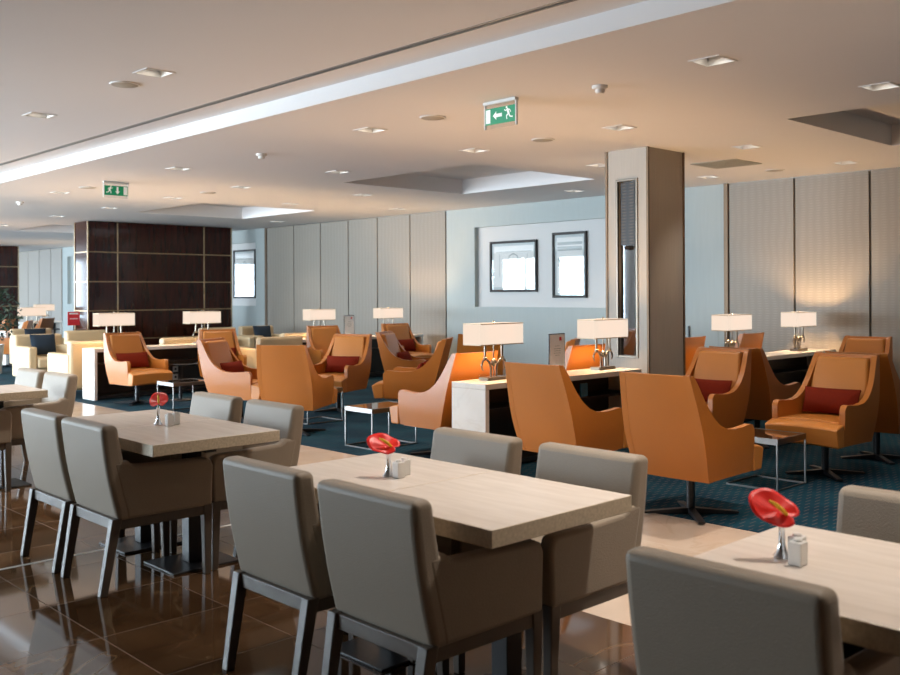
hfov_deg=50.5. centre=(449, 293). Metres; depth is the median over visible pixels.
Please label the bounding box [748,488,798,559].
flower vase
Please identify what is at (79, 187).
ceiling speaker
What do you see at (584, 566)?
dining chair
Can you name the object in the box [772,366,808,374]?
shelf
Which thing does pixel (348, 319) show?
menu card
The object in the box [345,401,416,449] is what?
side table
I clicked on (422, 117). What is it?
grille
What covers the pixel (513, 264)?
print
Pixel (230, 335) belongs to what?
lounge armchair
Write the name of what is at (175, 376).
socket
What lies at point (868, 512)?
dining chair
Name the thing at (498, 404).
shelf
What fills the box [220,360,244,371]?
cushion
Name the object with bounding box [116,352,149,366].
cushion
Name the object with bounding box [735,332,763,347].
lounge armchair
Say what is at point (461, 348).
lounge armchair
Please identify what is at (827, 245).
wall
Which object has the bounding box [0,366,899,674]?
floor
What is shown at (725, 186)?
trim
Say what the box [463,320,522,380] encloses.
table lamp
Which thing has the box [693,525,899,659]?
dining table
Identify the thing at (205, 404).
dining chair
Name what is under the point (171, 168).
recessed light
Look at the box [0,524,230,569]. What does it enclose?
inlay
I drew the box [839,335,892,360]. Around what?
lounge armchair
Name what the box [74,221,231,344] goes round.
wall
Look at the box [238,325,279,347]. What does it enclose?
armchair
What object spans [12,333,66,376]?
armchair
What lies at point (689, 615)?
dining chair
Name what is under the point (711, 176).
recessed light
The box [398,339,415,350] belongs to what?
cushion
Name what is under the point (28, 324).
lounge armchair
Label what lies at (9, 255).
wall
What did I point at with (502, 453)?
dining chair
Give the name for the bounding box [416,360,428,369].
cushion
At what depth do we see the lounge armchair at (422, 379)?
10.79 m
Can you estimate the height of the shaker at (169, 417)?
0.070 m
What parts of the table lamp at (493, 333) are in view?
curved arm, lamp shade, rod, curved arm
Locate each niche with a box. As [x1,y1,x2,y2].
[232,242,255,305]
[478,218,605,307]
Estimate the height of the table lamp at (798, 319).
0.512 m
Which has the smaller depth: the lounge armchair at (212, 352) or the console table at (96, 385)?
the lounge armchair at (212, 352)
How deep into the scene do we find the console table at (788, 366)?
12.03 m
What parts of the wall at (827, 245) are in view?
wall panel, wall panel, wall panel, wall panel, wall panel, wall panel, wall panel, wall panel, wall panel, wall panel, wall panel, wall panel, wall panel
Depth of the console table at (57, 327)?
27.70 m
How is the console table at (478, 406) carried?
on the floor
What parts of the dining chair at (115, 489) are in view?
leg, backrest, leg, seat frame, armrest, armrest, leg, leg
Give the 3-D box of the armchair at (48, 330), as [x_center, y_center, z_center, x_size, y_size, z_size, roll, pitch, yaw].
[-8.247,1.107,19.095,0.840,0.800,0.858,0,0,-44]
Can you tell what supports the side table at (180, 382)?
on the floor
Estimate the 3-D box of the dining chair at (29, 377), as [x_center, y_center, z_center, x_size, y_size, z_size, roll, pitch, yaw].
[-3.819,1.073,8.129,0.609,0.832,0.524,0,0,-44]
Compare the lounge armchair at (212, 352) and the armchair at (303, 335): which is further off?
the armchair at (303, 335)
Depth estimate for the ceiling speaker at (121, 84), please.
7.47 m
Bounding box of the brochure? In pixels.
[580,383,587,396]
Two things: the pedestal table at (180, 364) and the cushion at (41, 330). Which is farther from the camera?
the cushion at (41, 330)
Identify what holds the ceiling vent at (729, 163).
in the ceiling at (792, 91)
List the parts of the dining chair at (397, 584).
leg, backrest, leg, seat frame, leg, armrest, armrest, leg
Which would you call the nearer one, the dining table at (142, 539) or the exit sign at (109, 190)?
the dining table at (142, 539)
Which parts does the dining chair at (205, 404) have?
backrest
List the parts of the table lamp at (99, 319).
lamp shade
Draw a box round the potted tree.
[0,288,23,373]
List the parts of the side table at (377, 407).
leg, frame, leg, glass, floor frame, leg, leg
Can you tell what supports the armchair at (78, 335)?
on the floor
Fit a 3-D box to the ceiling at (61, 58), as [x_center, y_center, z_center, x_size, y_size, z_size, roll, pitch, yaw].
[-11.550,-1.597,12.484,8.550,0.001,42.000,0,0,-44]
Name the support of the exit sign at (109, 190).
hanging from the ceiling at (792, 91)
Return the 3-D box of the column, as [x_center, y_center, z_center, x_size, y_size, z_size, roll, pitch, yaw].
[2.131,-0.041,10.422,0.705,3.000,0.554,0,0,-44]
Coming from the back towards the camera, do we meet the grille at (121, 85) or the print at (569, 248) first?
the print at (569, 248)
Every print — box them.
[236,253,253,294]
[494,245,533,286]
[557,236,582,292]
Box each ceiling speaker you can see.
[79,187,95,188]
[109,81,139,87]
[420,115,445,120]
[531,138,554,141]
[765,169,784,171]
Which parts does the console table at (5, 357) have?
panel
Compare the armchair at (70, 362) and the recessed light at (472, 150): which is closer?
the recessed light at (472, 150)
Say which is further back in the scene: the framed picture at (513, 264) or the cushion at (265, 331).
the cushion at (265, 331)
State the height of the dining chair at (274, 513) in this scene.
0.832 m
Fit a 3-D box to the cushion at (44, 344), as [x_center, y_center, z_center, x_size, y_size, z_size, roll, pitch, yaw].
[-6.928,0.870,16.265,0.420,0.355,0.151,0,0,-44]
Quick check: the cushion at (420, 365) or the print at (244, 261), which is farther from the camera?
the print at (244, 261)
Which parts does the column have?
slot frame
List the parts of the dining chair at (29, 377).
leg, backrest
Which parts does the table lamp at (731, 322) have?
lamp shade, rod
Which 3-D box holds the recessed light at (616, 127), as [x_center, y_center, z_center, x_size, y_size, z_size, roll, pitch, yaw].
[1.568,-1.590,8.847,0.232,0.115,0.232,0,0,-44]
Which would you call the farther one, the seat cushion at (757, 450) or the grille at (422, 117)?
the grille at (422, 117)
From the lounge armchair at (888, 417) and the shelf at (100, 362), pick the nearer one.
the lounge armchair at (888, 417)
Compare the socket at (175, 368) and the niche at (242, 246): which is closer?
the socket at (175, 368)
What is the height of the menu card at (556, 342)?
0.375 m
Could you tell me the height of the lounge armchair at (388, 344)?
0.948 m
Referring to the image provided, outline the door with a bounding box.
[685,320,717,347]
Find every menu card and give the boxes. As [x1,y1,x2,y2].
[344,315,353,333]
[548,333,564,367]
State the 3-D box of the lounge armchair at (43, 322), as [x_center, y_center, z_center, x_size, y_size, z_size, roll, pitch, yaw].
[-9.572,1.034,21.828,0.867,0.948,0.596,0,0,6]
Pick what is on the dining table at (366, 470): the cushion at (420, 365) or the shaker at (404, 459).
the shaker at (404, 459)
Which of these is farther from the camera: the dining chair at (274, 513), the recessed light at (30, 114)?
the recessed light at (30, 114)
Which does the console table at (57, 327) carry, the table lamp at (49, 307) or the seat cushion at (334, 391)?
the table lamp at (49, 307)
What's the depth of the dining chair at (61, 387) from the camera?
7.64 m
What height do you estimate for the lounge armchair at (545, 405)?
0.948 m
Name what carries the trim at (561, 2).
attached to the ceiling at (61, 58)
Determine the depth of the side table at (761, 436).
7.20 m
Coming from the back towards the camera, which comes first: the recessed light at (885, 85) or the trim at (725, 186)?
the trim at (725, 186)
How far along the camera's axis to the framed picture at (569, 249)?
15.64 m
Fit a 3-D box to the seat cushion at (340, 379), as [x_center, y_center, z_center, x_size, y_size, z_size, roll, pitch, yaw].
[-1.439,1.096,11.867,0.585,0.199,0.674,0,0,22]
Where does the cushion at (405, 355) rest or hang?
on the lounge armchair at (388, 344)
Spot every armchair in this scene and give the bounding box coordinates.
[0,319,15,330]
[0,320,32,366]
[9,328,63,363]
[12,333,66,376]
[35,318,54,329]
[47,340,103,389]
[64,330,105,343]
[103,332,172,405]
[159,337,197,344]
[196,337,260,421]
[198,327,254,347]
[198,329,246,376]
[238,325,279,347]
[240,336,302,367]
[256,345,337,435]
[280,332,306,337]
[306,325,340,363]
[313,333,371,413]
[372,337,452,398]
[375,331,430,401]
[381,323,432,357]
[390,351,497,454]
[457,334,505,375]
[505,362,627,452]
[565,337,579,350]
[565,343,605,370]
[619,371,762,523]
[685,336,705,372]
[685,347,751,428]
[709,346,800,448]
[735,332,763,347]
[765,352,879,480]
[825,351,899,464]
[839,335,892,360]
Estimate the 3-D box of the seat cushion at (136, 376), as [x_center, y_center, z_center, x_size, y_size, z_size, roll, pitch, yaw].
[-4.167,1.110,12.861,0.674,0.199,0.585,0,0,43]
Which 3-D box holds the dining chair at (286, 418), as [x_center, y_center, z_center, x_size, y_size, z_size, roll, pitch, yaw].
[-1.221,1.060,5.466,0.609,0.832,0.524,0,0,-44]
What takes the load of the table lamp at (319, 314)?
on the console table at (376, 369)
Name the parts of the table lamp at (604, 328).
curved arm, lamp shade, rod, curved arm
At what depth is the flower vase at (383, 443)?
3.76 m
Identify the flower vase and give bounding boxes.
[149,392,167,425]
[367,433,399,477]
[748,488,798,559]
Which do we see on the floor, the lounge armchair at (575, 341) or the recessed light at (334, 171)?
the lounge armchair at (575, 341)
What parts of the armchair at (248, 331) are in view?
armrest, backrest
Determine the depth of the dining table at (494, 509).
3.30 m
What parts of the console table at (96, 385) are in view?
panel, modesty panel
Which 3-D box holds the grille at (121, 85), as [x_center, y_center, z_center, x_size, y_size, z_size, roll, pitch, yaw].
[-2.551,-1.638,7.490,0.224,0.008,0.224,0,0,-44]
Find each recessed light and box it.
[22,112,56,118]
[50,191,71,193]
[132,67,175,77]
[166,167,191,170]
[230,186,251,188]
[326,170,348,173]
[353,127,386,132]
[459,148,489,152]
[567,190,583,191]
[586,163,604,166]
[603,124,636,130]
[688,55,737,66]
[698,175,719,178]
[732,144,761,149]
[833,161,858,164]
[858,82,899,91]
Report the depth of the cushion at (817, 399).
7.72 m
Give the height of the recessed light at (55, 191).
0.115 m
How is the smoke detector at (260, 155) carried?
attached to the ceiling at (792, 91)
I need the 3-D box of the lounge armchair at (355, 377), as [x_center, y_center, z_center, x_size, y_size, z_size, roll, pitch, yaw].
[-1.403,0.993,11.957,0.596,0.948,0.867,0,0,22]
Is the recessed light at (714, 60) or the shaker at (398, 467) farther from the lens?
the recessed light at (714, 60)
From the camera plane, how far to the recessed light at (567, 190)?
14.38 m
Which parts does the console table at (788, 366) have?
modesty panel, panel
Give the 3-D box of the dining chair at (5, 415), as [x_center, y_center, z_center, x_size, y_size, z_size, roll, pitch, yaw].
[-3.684,1.072,7.152,0.609,0.832,0.524,0,0,-44]
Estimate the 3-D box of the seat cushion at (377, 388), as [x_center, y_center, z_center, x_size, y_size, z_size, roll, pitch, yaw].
[-0.515,1.091,11.086,0.674,0.199,0.585,0,0,8]
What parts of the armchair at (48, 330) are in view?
armrest, backrest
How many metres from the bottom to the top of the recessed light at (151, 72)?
0.115 m
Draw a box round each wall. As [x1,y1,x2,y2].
[0,246,18,328]
[19,167,899,378]
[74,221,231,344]
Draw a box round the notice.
[67,312,79,330]
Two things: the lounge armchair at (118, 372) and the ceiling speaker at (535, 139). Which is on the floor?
the lounge armchair at (118, 372)
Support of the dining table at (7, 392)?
on the floor
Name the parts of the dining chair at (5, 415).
seat frame, armrest, leg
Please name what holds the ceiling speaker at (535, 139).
attached to the ceiling at (792, 91)
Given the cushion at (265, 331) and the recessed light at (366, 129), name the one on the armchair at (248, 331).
the cushion at (265, 331)
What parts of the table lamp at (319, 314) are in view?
lamp shade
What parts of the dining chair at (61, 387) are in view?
leg, seat frame, armrest, armrest, backrest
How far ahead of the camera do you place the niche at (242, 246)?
22.95 m
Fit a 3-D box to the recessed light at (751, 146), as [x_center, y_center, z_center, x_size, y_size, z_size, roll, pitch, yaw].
[3.131,-1.598,10.063,0.232,0.115,0.232,0,0,-44]
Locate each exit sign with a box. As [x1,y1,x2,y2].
[103,181,128,198]
[483,97,518,129]
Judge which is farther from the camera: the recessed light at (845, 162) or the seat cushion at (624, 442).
the recessed light at (845, 162)
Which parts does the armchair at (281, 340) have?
armrest, backrest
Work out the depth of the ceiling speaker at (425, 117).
8.26 m
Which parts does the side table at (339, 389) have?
floor frame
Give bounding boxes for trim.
[0,0,576,165]
[264,183,729,346]
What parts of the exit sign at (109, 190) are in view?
mounting rail, green panel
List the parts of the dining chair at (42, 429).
leg, backrest, seat frame, leg, leg, leg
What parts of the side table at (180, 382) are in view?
frame, glass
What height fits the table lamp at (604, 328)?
0.512 m
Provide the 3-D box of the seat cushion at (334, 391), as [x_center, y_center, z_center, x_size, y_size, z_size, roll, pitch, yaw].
[-1.591,1.097,10.189,0.585,0.199,0.674,0,0,14]
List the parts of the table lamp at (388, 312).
lamp shade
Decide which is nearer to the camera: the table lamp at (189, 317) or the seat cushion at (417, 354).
the table lamp at (189, 317)
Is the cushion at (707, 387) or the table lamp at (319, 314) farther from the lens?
the table lamp at (319, 314)
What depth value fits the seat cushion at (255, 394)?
10.73 m
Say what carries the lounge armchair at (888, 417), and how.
on the floor
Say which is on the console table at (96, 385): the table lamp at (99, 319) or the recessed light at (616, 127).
the table lamp at (99, 319)
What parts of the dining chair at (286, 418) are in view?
leg, armrest, leg, seat frame, armrest, backrest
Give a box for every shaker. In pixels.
[165,413,173,425]
[172,412,179,424]
[392,459,404,478]
[401,457,410,475]
[788,532,805,541]
[788,537,807,566]
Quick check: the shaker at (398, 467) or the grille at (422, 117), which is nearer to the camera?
the shaker at (398, 467)
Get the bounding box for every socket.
[173,366,177,371]
[173,374,177,379]
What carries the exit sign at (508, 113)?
hanging from the ceiling at (792, 91)
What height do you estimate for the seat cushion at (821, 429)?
0.199 m
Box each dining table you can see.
[0,384,47,489]
[77,409,213,554]
[117,419,279,575]
[291,452,493,672]
[391,471,631,674]
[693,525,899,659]
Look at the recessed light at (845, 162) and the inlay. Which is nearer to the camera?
the inlay
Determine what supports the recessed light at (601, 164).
in the ceiling at (792, 91)
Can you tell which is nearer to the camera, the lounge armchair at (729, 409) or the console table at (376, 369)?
the lounge armchair at (729, 409)
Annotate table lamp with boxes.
[17,307,45,327]
[33,304,54,318]
[93,312,134,332]
[183,310,220,343]
[303,308,335,325]
[373,307,402,323]
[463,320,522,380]
[577,317,627,369]
[711,313,751,346]
[781,310,815,350]
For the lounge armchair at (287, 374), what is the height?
0.948 m
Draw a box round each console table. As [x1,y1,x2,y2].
[0,330,53,364]
[18,321,62,337]
[82,343,206,400]
[302,334,422,375]
[452,367,641,462]
[744,349,835,420]
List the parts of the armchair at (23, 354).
armrest, backrest, seat, armrest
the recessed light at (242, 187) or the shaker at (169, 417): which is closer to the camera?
the shaker at (169, 417)
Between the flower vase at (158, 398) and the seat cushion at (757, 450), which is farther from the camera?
the seat cushion at (757, 450)
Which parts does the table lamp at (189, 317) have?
lamp shade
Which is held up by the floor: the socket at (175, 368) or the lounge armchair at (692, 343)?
the lounge armchair at (692, 343)
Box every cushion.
[24,328,45,334]
[30,334,55,354]
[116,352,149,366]
[128,368,172,385]
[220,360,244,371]
[251,379,260,399]
[253,325,270,336]
[318,373,346,392]
[325,356,359,371]
[332,388,337,403]
[372,380,382,397]
[390,405,399,423]
[397,350,411,359]
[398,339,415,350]
[409,352,432,357]
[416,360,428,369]
[622,429,627,448]
[695,378,731,401]
[752,444,762,470]
[765,413,843,448]
[802,386,860,413]
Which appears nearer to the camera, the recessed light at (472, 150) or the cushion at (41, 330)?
the recessed light at (472, 150)
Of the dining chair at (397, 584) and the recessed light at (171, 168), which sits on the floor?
the dining chair at (397, 584)
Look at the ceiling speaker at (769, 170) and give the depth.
11.98 m
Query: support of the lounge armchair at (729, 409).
on the floor
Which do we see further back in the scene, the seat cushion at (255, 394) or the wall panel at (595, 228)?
the wall panel at (595, 228)
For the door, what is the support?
in the wall at (827, 245)
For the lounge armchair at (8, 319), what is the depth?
20.78 m
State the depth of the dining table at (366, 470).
3.86 m
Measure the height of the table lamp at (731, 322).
0.512 m
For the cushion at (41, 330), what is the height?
0.355 m
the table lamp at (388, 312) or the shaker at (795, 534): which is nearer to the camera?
the shaker at (795, 534)
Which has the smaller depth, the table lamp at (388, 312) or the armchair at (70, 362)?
the armchair at (70, 362)
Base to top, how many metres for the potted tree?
1.767 m
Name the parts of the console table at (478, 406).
panel, modesty panel, panel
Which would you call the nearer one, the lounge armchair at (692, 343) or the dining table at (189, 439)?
the dining table at (189, 439)
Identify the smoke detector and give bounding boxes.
[256,153,266,158]
[592,84,607,93]
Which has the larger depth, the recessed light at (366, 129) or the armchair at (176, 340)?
the armchair at (176, 340)
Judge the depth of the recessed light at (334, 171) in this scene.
12.03 m
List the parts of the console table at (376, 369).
modesty panel, panel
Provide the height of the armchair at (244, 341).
0.800 m
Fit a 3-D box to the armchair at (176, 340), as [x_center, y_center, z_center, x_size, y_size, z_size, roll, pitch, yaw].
[-4.411,1.088,15.267,0.840,0.800,0.858,0,0,-44]
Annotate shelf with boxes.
[97,357,197,365]
[489,389,620,411]
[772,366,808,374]
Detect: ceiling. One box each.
[0,0,646,173]
[0,0,899,251]
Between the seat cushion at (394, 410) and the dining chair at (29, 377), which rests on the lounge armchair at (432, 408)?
the seat cushion at (394, 410)
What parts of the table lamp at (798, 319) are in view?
lamp shade, rod, curved arm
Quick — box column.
[605,146,685,375]
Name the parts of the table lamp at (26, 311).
lamp shade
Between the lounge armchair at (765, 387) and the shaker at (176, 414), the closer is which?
the shaker at (176, 414)
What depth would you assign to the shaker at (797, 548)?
2.50 m
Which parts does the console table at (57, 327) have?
modesty panel, panel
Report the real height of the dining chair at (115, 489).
0.832 m
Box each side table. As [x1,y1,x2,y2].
[157,378,204,412]
[303,386,342,424]
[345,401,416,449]
[726,428,805,491]
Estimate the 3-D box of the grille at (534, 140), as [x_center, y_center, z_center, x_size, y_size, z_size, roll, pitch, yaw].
[0.926,-1.531,9.520,0.224,0.008,0.224,0,0,-44]
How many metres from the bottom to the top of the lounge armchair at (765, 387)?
0.948 m
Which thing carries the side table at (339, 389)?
on the floor
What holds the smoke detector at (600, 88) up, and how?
attached to the ceiling at (792, 91)
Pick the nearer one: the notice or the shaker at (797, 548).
the shaker at (797, 548)
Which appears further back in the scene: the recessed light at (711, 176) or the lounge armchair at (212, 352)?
the recessed light at (711, 176)
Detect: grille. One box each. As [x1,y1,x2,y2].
[111,83,137,87]
[421,116,443,119]
[533,139,552,141]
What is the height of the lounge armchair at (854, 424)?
0.948 m
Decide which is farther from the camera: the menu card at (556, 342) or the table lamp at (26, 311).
the table lamp at (26, 311)
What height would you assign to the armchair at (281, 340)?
0.800 m
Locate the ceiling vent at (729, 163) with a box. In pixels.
[690,159,761,168]
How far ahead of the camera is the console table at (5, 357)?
20.10 m
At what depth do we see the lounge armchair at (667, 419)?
6.09 m
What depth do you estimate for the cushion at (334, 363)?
12.03 m
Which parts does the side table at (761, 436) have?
floor frame, leg, glass, frame, leg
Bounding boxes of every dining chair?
[0,371,77,486]
[0,409,11,491]
[15,367,46,460]
[20,408,159,572]
[61,417,212,597]
[124,391,242,538]
[169,399,303,569]
[222,456,415,674]
[317,479,542,674]
[430,427,522,474]
[451,442,647,674]
[626,546,899,674]
[836,485,899,543]
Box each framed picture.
[233,249,255,297]
[489,239,537,291]
[552,231,587,297]
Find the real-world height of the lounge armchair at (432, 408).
0.948 m
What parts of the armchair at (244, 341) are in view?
backrest, armrest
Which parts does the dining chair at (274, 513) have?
leg, backrest, seat frame, leg, armrest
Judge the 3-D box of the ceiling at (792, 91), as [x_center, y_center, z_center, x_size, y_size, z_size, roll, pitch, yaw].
[-5.710,-1.611,18.061,7.600,0.220,42.000,0,0,-44]
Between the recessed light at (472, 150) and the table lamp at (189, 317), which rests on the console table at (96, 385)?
the table lamp at (189, 317)
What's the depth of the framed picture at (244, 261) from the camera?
22.84 m
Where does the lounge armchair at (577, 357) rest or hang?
on the floor
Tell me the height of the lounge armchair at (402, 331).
0.948 m
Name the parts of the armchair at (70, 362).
armrest, backrest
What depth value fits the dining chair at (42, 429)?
5.22 m
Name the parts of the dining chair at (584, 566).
leg, armrest, seat, leg, seat frame, armrest, backrest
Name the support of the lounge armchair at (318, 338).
on the floor
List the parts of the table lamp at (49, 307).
lamp shade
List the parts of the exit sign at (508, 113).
green panel, mounting rail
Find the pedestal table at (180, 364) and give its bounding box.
[168,361,198,400]

